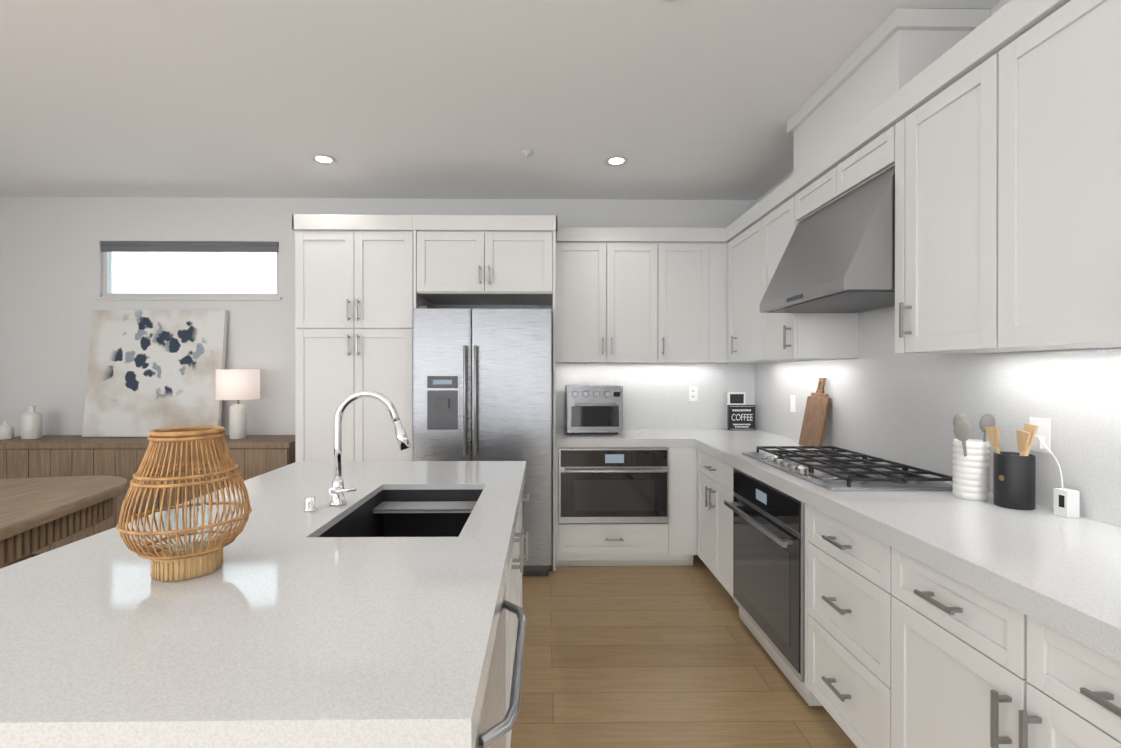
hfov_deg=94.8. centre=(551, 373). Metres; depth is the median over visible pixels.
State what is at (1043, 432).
electrical outlet plate
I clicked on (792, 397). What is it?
electrical outlet plate
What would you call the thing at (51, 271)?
wall
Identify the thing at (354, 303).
tall cabinet
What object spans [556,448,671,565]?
base cabinet
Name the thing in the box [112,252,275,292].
sky
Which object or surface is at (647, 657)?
floor
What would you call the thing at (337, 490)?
faucet
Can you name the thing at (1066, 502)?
plug
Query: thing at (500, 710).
kitchen island
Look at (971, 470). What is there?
utensil crock
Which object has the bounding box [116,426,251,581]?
lantern
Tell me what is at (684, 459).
base cabinet
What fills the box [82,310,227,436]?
canvas painting
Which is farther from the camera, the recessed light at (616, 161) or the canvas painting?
the canvas painting
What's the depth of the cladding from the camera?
2.39 m
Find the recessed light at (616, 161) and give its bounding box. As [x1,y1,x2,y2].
[605,156,627,166]
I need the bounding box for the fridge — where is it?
[413,306,551,575]
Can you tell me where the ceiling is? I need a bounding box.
[0,0,1000,199]
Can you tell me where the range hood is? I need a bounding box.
[760,166,894,312]
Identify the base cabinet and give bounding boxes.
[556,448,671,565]
[672,447,697,565]
[697,449,752,624]
[797,504,880,747]
[881,542,1120,747]
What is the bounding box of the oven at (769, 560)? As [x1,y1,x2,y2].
[724,467,804,681]
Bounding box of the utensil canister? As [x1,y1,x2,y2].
[985,423,1037,509]
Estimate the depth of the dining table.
2.49 m
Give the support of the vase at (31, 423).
on the sideboard
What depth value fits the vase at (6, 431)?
3.87 m
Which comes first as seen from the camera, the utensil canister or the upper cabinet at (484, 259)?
the utensil canister
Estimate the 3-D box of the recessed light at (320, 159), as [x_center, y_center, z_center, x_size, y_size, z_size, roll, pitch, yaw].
[-1.480,-1.397,3.338,0.150,0.029,0.143,0,0,-1]
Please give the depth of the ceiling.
2.60 m
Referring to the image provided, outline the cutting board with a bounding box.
[799,378,830,448]
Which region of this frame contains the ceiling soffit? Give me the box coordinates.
[787,8,989,173]
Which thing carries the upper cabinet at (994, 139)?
attached to the wall at (998, 6)
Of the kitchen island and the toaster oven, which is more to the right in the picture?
the toaster oven
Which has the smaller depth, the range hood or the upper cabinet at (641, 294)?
the range hood
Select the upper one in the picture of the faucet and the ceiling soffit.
the ceiling soffit
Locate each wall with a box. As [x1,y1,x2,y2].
[0,197,755,436]
[756,0,1120,362]
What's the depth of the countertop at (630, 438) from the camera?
3.56 m
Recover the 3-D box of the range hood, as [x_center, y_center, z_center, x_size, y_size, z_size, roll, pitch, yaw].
[1.411,-0.573,2.413,0.554,0.494,0.794,0,0,-1]
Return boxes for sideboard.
[0,435,294,556]
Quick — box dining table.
[0,476,126,568]
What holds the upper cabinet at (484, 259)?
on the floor
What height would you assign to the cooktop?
0.046 m
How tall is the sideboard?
0.869 m
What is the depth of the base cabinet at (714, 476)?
3.17 m
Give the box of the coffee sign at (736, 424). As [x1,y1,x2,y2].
[727,405,754,429]
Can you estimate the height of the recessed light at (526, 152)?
0.029 m
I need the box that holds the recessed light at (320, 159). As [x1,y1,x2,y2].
[311,155,336,164]
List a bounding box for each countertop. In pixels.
[556,429,691,447]
[680,429,1120,662]
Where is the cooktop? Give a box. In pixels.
[742,446,952,490]
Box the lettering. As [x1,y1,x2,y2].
[732,414,752,420]
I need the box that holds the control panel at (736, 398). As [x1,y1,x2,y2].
[727,392,745,404]
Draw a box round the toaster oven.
[565,385,622,433]
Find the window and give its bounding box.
[95,241,280,299]
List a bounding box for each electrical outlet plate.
[689,387,697,400]
[790,395,795,411]
[1030,417,1050,452]
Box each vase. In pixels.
[0,420,13,439]
[21,405,41,439]
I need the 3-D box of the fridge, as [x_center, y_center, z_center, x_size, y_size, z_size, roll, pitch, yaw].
[-0.467,0.456,3.741,0.920,1.819,0.761,0,0,-1]
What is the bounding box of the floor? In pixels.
[510,555,856,747]
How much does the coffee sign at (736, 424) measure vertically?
0.200 m
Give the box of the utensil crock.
[952,413,994,500]
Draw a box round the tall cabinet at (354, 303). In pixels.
[292,214,412,461]
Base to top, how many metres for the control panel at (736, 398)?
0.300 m
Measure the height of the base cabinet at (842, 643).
0.852 m
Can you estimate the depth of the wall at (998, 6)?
1.99 m
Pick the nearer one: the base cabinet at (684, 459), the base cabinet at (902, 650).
the base cabinet at (902, 650)
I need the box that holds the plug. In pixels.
[1037,435,1079,517]
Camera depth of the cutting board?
3.13 m
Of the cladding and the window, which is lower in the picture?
the cladding
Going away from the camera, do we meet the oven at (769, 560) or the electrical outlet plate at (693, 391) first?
the oven at (769, 560)
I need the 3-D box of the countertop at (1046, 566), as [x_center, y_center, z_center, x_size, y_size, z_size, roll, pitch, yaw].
[1.339,0.487,1.774,0.718,0.060,4.859,0,0,-1]
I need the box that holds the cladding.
[556,306,1120,526]
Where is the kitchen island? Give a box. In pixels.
[0,461,528,747]
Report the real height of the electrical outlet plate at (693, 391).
0.116 m
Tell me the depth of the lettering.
4.08 m
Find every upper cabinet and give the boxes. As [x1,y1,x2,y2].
[413,215,556,570]
[556,227,769,362]
[726,0,1120,361]
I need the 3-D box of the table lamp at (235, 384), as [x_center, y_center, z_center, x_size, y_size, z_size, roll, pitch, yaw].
[-2.389,0.233,3.926,0.288,0.525,0.288,0,0,-1]
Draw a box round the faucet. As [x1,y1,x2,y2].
[329,390,410,505]
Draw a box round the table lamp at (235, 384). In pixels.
[216,369,259,438]

